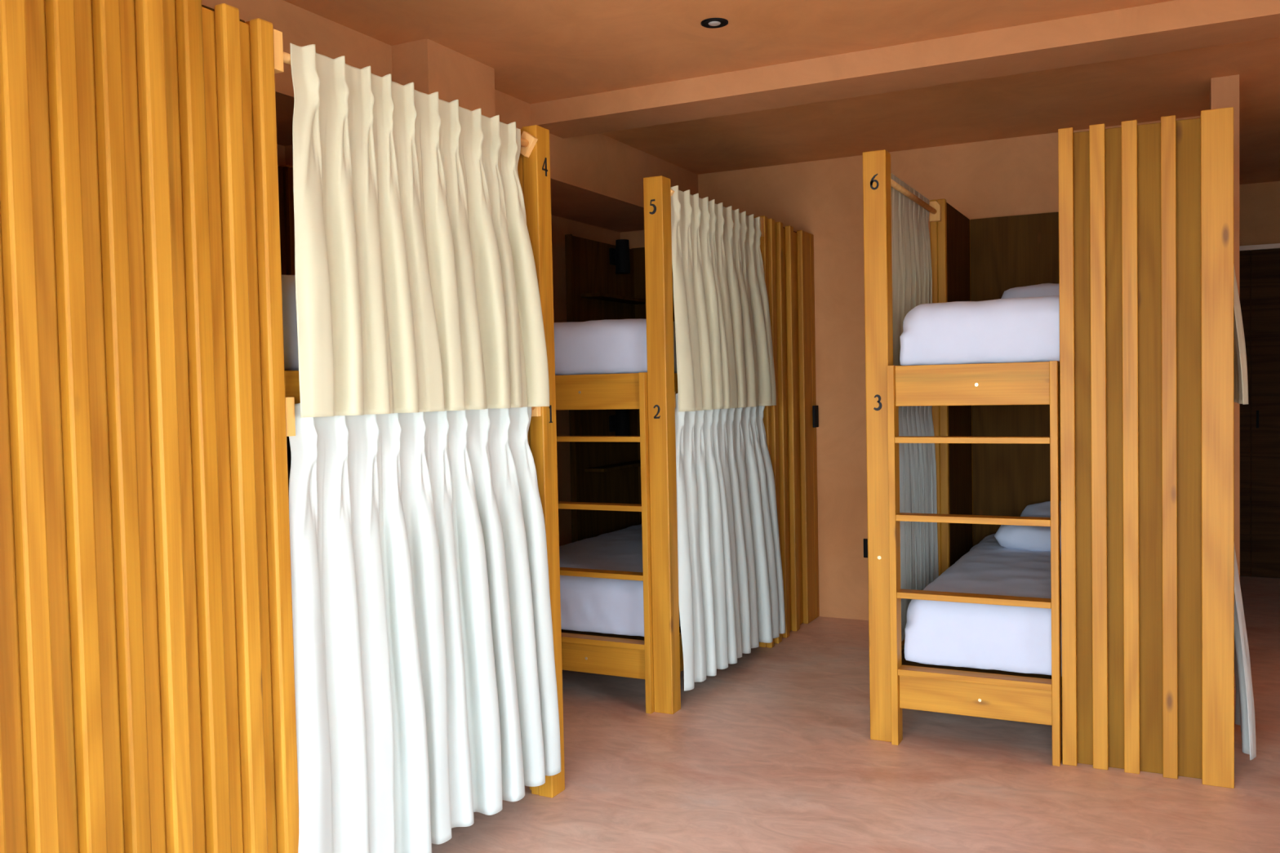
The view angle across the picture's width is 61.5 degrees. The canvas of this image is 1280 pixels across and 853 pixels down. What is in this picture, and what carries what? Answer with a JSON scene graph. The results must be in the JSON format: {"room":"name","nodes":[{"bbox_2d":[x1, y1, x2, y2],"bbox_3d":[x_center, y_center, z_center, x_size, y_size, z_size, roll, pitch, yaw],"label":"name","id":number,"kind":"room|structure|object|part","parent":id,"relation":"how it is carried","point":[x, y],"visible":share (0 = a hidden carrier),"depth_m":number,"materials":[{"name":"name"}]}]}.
{"room":"dormitory","nodes":[
{"label":"dormitory","id":0,"kind":"room"},
{"bbox_2d":[201,0,697,546],"bbox_3d":[-1.615,-0.056,3.579,0.710,2.735,7.558,0,2,27],"label":"wall","id":1,"kind":"structure","parent":0,"point":[597,180],"depth_m":5.57,"materials":[{"name":"paint"}]},
{"bbox_2d":[284,38,495,166],"bbox_3d":[-0.998,-0.100,4.454,0.730,2.735,0.443,0,2,27],"label":"column","id":2,"kind":"structure","parent":1,"relation":"attached to","point":[432,66],"depth_m":4.15,"materials":[{"name":"paint"}]},
{"bbox_2d":[530,0,1279,137],"bbox_3d":[1.789,-1.461,4.020,4.990,0.101,0.295,0,2,27],"label":"beam","id":3,"kind":"structure","parent":1,"relation":"attached to","point":[1175,25],"depth_m":4.25,"materials":[{"name":"paint"}]},
{"bbox_2d":[284,0,1279,184],"bbox_3d":[1.240,-1.544,3.560,5.840,0.120,10.200,0,2,27],"label":"ceiling","id":4,"kind":"structure","parent":0,"point":[537,51],"depth_m":4.51,"materials":[{"name":"paint"}]},
{"bbox_2d":[701,17,728,28],"bbox_3d":[0.272,-1.483,3.932,0.100,0.031,0.100,0,2,27],"label":"recessed light","id":5,"kind":"object","parent":4,"relation":"in","point":[713,23],"visible":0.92,"depth_m":3.92,"materials":[{"name":"black metal"}]},
{"bbox_2d":[431,576,1279,852],"bbox_3d":[1.300,1.309,3.664,5.840,0.120,10.200,0,2,27],"label":"floor","id":6,"kind":"structure","parent":0,"point":[773,752],"depth_m":3.79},
{"bbox_2d":[0,0,564,852],"bbox_3d":[-1.313,0.174,3.088,1.264,2.300,2.141,0,2,27],"label":"bunk bed","id":7,"kind":"object","parent":6,"relation":"on","point":[148,397],"visible":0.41,"depth_m":2.28,"materials":[{"name":"brown wood"}]},
{"bbox_3d":[-1.074,0.199,2.249,0.075,2.300,0.853,0,2,27],"label":"slatted panel","id":8,"kind":"part","parent":7,"relation":"part of","materials":[{"name":"brown wood"}]},
{"bbox_3d":[-1.085,0.129,2.271,0.007,2.160,0.739,0,2,27],"label":"lining panel","id":9,"kind":"part","parent":7,"relation":"part of","materials":[{"name":"brown wood"}]},
{"bbox_3d":[-1.813,0.111,3.327,0.020,2.150,1.984,0,2,27],"label":"wall panel","id":10,"kind":"part","parent":7,"relation":"part of","materials":[{"name":"brown wood"}]},
{"bbox_3d":[-1.172,0.132,4.169,0.549,2.300,0.072,0,2,27],"label":"slatted panel","id":11,"kind":"part","parent":7,"relation":"part of","materials":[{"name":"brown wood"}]},
{"bbox_2d":[281,274,298,370],"bbox_3d":[-1.294,-0.278,3.060,1.021,0.275,1.986,0,2,27],"label":"mattress","id":12,"kind":"object","parent":7,"relation":"on","point":[288,282],"visible":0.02,"depth_m":2.75,"materials":[{"name":"white fabric"}]},
{"bbox_3d":[-0.636,-0.927,3.111,0.025,0.025,1.166,0,2,27],"label":"curtain rod","id":13,"kind":"part","parent":7,"relation":"part of","materials":[{"name":"brown wood"}]},
{"bbox_3d":[-0.635,-0.085,3.151,0.022,0.153,1.173,0,2,27],"label":"rail","id":14,"kind":"part","parent":7,"relation":"part of","materials":[{"name":"brown wood"}]},
{"bbox_2d":[289,43,549,417],"bbox_3d":[-0.576,-0.508,3.109,0.097,0.926,1.146,0,2,27],"label":"curtain","id":15,"kind":"object","parent":7,"relation":"hanging from","point":[417,287],"visible":1,"depth_m":2.96,"materials":[{"name":"beige fabric"}]},
{"bbox_2d":[288,403,560,852],"bbox_3d":[-0.561,0.556,3.163,0.086,1.290,1.248,0,2,27],"label":"curtain","id":16,"kind":"object","parent":7,"relation":"hanging from","point":[425,682],"visible":0.92,"depth_m":3.02,"materials":[{"name":"white fabric"}]},
{"bbox_3d":[-0.346,0.130,3.723,0.090,2.300,0.087,0,2,27],"label":"post","id":17,"kind":"part","parent":7,"relation":"part of","materials":[{"name":"brown wood"}]},
{"bbox_2d":[555,175,819,714],"bbox_3d":[0.024,0.047,5.794,1.264,2.300,2.141,0,2,27],"label":"bunk bed","id":18,"kind":"object","parent":6,"relation":"on","point":[618,482],"visible":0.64,"depth_m":5.82,"materials":[{"name":"brown wood"}]},
{"bbox_3d":[-0.206,-0.041,6.574,0.020,2.150,0.804,0,2,27],"label":"wall panel","id":19,"kind":"part","parent":18,"relation":"part of","materials":[{"name":"brown wood"}]},
{"bbox_2d":[584,460,640,472],"bbox_3d":[-0.111,0.241,6.593,0.129,0.020,0.700,0,2,27],"label":"shelf","id":20,"kind":"object","parent":18,"relation":"attached to","point":[606,466],"depth_m":6.49,"materials":[{"name":"brown wood"}]},
{"bbox_2d":[580,293,645,304],"bbox_3d":[-0.132,-0.778,6.556,0.129,0.020,0.700,0,2,27],"label":"shelf","id":21,"kind":"object","parent":18,"relation":"attached to","point":[592,298],"depth_m":6.47,"materials":[{"name":"brown wood"}]},
{"bbox_2d":[553,318,677,375],"bbox_3d":[0.042,-0.398,5.762,1.020,0.263,1.985,0,2,27],"label":"mattress","id":22,"kind":"object","parent":18,"relation":"on","point":[611,346],"visible":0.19,"depth_m":4.77,"materials":[{"name":"white fabric"}]},
{"bbox_2d":[608,239,630,273],"bbox_3d":[-0.119,-1.040,6.591,0.121,0.200,0.092,0,2,27],"label":"wall lamp","id":23,"kind":"object","parent":18,"relation":"attached to","point":[619,256],"visible":1,"depth_m":6.55,"materials":[{"name":"black metal"}]},
{"bbox_3d":[-0.165,-1.044,6.614,0.018,0.100,0.070,0,2,27],"label":"plate","id":24,"kind":"part","parent":23,"relation":"part of","materials":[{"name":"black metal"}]},
{"bbox_2d":[608,408,630,435],"bbox_3d":[-0.120,-0.013,6.583,0.121,0.200,0.092,0,2,27],"label":"wall lamp","id":25,"kind":"object","parent":18,"relation":"attached to","point":[619,423],"visible":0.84,"depth_m":6.54,"materials":[{"name":"black metal"}]},
{"bbox_3d":[-0.166,-0.018,6.606,0.018,0.100,0.070,0,2,27],"label":"plate","id":26,"kind":"part","parent":25,"relation":"part of","materials":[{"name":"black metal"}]},
{"bbox_2d":[559,524,680,636],"bbox_3d":[0.067,0.756,5.801,1.014,0.280,1.984,0,2,27],"label":"mattress","id":27,"kind":"object","parent":18,"relation":"on","point":[588,604],"visible":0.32,"depth_m":4.88,"materials":[{"name":"white fabric"}]},
{"bbox_3d":[0.474,-0.065,6.695,1.128,2.160,0.020,0,2,27],"label":"head panel","id":28,"kind":"part","parent":18,"relation":"part of","materials":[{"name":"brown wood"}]},
{"bbox_3d":[0.096,0.088,4.640,0.090,2.300,0.087,0,2,27],"label":"post","id":29,"kind":"part","parent":18,"relation":"part of","materials":[{"name":"brown wood"}]},
{"bbox_3d":[0.371,-0.180,5.196,0.022,0.153,1.173,0,2,27],"label":"rail","id":30,"kind":"part","parent":18,"relation":"part of","materials":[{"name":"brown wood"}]},
{"bbox_3d":[0.396,0.988,5.238,0.022,0.165,1.173,0,2,27],"label":"rail","id":31,"kind":"part","parent":18,"relation":"part of","materials":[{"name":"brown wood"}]},
{"bbox_2d":[670,185,776,411],"bbox_3d":[0.427,-0.577,5.151,0.096,0.978,1.200,0,2,27],"label":"curtain","id":32,"kind":"object","parent":18,"relation":"hanging from","point":[725,359],"visible":1,"depth_m":5.02,"materials":[{"name":"beige fabric"}]},
{"bbox_2d":[675,393,785,691],"bbox_3d":[0.468,0.474,5.228,0.104,1.300,1.286,0,2,27],"label":"curtain","id":33,"kind":"object","parent":18,"relation":"hanging from","point":[731,597],"visible":0.9,"depth_m":5.08,"materials":[{"name":"white fabric"}]},
{"bbox_3d":[0.838,0.019,6.106,0.075,2.300,0.853,0,2,27],"label":"slatted panel","id":34,"kind":"part","parent":18,"relation":"part of","materials":[{"name":"brown wood"}]},
{"bbox_2d":[812,405,818,427],"bbox_3d":[1.049,-0.060,6.422,0.020,0.130,0.070,0,2,27],"label":"light switch","id":35,"kind":"object","parent":18,"relation":"attached to","point":[815,408],"visible":1,"depth_m":6.40,"materials":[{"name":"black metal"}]},
{"bbox_2d":[862,106,1234,788],"bbox_3d":[1.910,0.042,4.857,1.264,2.300,2.141,0,2,27],"label":"bunk bed","id":36,"kind":"object","parent":6,"relation":"on","point":[1128,438],"visible":0.88,"depth_m":3.84,"materials":[{"name":"brown wood"}]},
{"bbox_3d":[0.943,0.085,4.223,0.090,2.300,0.087,0,2,27],"label":"post","id":37,"kind":"part","parent":36,"relation":"part of","materials":[{"name":"brown wood"}]},
{"bbox_3d":[1.246,0.985,4.819,0.022,0.165,1.173,0,2,27],"label":"rail","id":38,"kind":"part","parent":36,"relation":"part of","materials":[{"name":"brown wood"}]},
{"bbox_2d":[890,173,932,365],"bbox_3d":[1.160,-0.594,4.776,0.083,0.988,1.100,0,2,27],"label":"curtain","id":39,"kind":"object","parent":36,"relation":"hanging from","point":[912,272],"visible":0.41,"depth_m":4.79,"materials":[{"name":"beige fabric"}]},
{"bbox_3d":[1.187,-1.025,4.755,0.025,0.025,1.166,0,2,27],"label":"curtain rod","id":40,"kind":"part","parent":36,"relation":"part of","materials":[{"name":"brown wood"}]},
{"bbox_2d":[898,405,938,641],"bbox_3d":[1.199,0.473,4.830,0.059,1.300,1.090,0,2,27],"label":"curtain","id":41,"kind":"object","parent":36,"relation":"hanging from","point":[917,464],"visible":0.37,"depth_m":4.93,"materials":[{"name":"white fabric"}]},
{"bbox_3d":[1.672,0.016,5.696,0.075,2.300,0.853,0,2,27],"label":"slatted panel","id":42,"kind":"part","parent":36,"relation":"part of","materials":[{"name":"brown wood"}]},
{"bbox_3d":[1.679,-0.053,5.669,0.007,2.160,0.739,0,2,27],"label":"lining panel","id":43,"kind":"part","parent":36,"relation":"part of","materials":[{"name":"brown wood"}]},
{"bbox_2d":[899,295,1059,365],"bbox_3d":[1.892,-0.403,4.836,1.023,0.265,1.983,0,2,27],"label":"mattress","id":44,"kind":"object","parent":36,"relation":"on","point":[1020,329],"visible":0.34,"depth_m":4.05,"materials":[{"name":"white fabric"}]},
{"bbox_2d":[1000,283,1059,298],"bbox_3d":[2.172,-0.631,5.375,0.701,0.188,0.461,0,2,27],"label":"pillow","id":45,"kind":"object","parent":44,"relation":"on","point":[1043,289],"visible":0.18,"depth_m":5.26,"materials":[{"name":"white fabric"}]},
{"bbox_2d":[904,533,1062,676],"bbox_3d":[1.917,0.748,4.878,1.020,0.286,1.979,0,2,27],"label":"mattress","id":46,"kind":"object","parent":36,"relation":"on","point":[1008,638],"visible":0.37,"depth_m":4.16,"materials":[{"name":"white fabric"}]},
{"bbox_2d":[994,515,1061,551],"bbox_3d":[2.116,0.532,5.278,0.701,0.152,0.421,0,2,27],"label":"pillow","id":47,"kind":"object","parent":46,"relation":"on","point":[1031,538],"visible":0.21,"depth_m":5.19,"materials":[{"name":"white fabric"}]},
{"bbox_2d":[1020,501,1050,516],"bbox_3d":[2.325,0.474,5.540,0.700,0.157,0.291,0,2,27],"label":"pillow","id":48,"kind":"object","parent":47,"relation":"on","point":[1043,508],"visible":0.1,"depth_m":5.63,"materials":[{"name":"white fabric"}]},
{"bbox_3d":[2.360,-0.070,5.758,1.128,2.160,0.020,0,2,27],"label":"head panel","id":49,"kind":"part","parent":36,"relation":"part of","materials":[{"name":"brown wood"}]},
{"bbox_3d":[1.769,0.084,3.777,0.549,2.300,0.072,0,2,27],"label":"slatted panel","id":50,"kind":"part","parent":36,"relation":"part of","materials":[{"name":"brown wood"}]},
{"bbox_2d":[1233,263,1248,404],"bbox_3d":[2.193,-0.575,4.003,0.110,0.973,0.638,0,2,27],"label":"curtain","id":51,"kind":"object","parent":36,"relation":"hanging from","point":[1241,381],"visible":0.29,"depth_m":3.74,"materials":[{"name":"beige fabric"}]},
{"bbox_2d":[1234,546,1256,759],"bbox_3d":[2.222,0.493,4.037,0.138,1.325,0.640,0,2,27],"label":"curtain","id":52,"kind":"object","parent":36,"relation":"hanging from","point":[1244,704],"visible":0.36,"depth_m":3.80,"materials":[{"name":"white fabric"}]},
{"bbox_2d":[1239,243,1279,577],"bbox_3d":[5.072,-0.103,7.067,2.450,2.296,0.132,0,2,27],"label":"door","id":53,"kind":"structure","parent":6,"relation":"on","point":[1259,264],"depth_m":7.41,"materials":[{"name":"brown wood"}]},
{"bbox_3d":[4.093,-0.088,7.519,0.294,2.250,0.020,0,2,27],"label":"door","id":54,"kind":"part","parent":53,"relation":"part of","materials":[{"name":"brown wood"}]},
{"bbox_3d":[4.255,-0.050,7.416,0.015,0.120,0.021,0,2,27],"label":"handle","id":55,"kind":"part","parent":53,"relation":"part of","materials":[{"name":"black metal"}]},
{"bbox_3d":[5.051,-1.234,7.030,2.450,0.032,0.122,0,2,27],"label":"cornice","id":56,"kind":"part","parent":53,"relation":"part of","materials":[{"name":"beige wood"}]},
{"bbox_2d":[619,115,1199,620],"bbox_3d":[1.883,-0.268,7.415,3.535,2.735,2.442,0,2,27],"label":"wall","id":57,"kind":"structure","parent":0,"point":[823,199],"depth_m":6.38,"materials":[{"name":"paint"}]},
{"bbox_2d":[863,538,867,557],"bbox_3d":[1.358,0.720,6.349,0.080,0.112,0.015,0,2,27],"label":"wall socket","id":58,"kind":"object","parent":57,"relation":"attached to","point":[865,540],"visible":0.41,"depth_m":6.36,"materials":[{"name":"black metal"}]},
{"bbox_2d":[1209,74,1239,686],"bbox_3d":[2.686,-0.196,4.948,0.111,2.735,0.260,0,2,27],"label":"wall","id":59,"kind":"structure","parent":0,"point":[1224,91],"depth_m":4.79,"materials":[{"name":"paint"}]},
{"bbox_2d":[1239,181,1279,245],"bbox_3d":[4.454,-0.278,6.185,2.165,2.735,2.542,0,2,27],"label":"wall","id":60,"kind":"structure","parent":0,"point":[1259,202],"depth_m":7.47,"materials":[{"name":"paint"}]}
]}

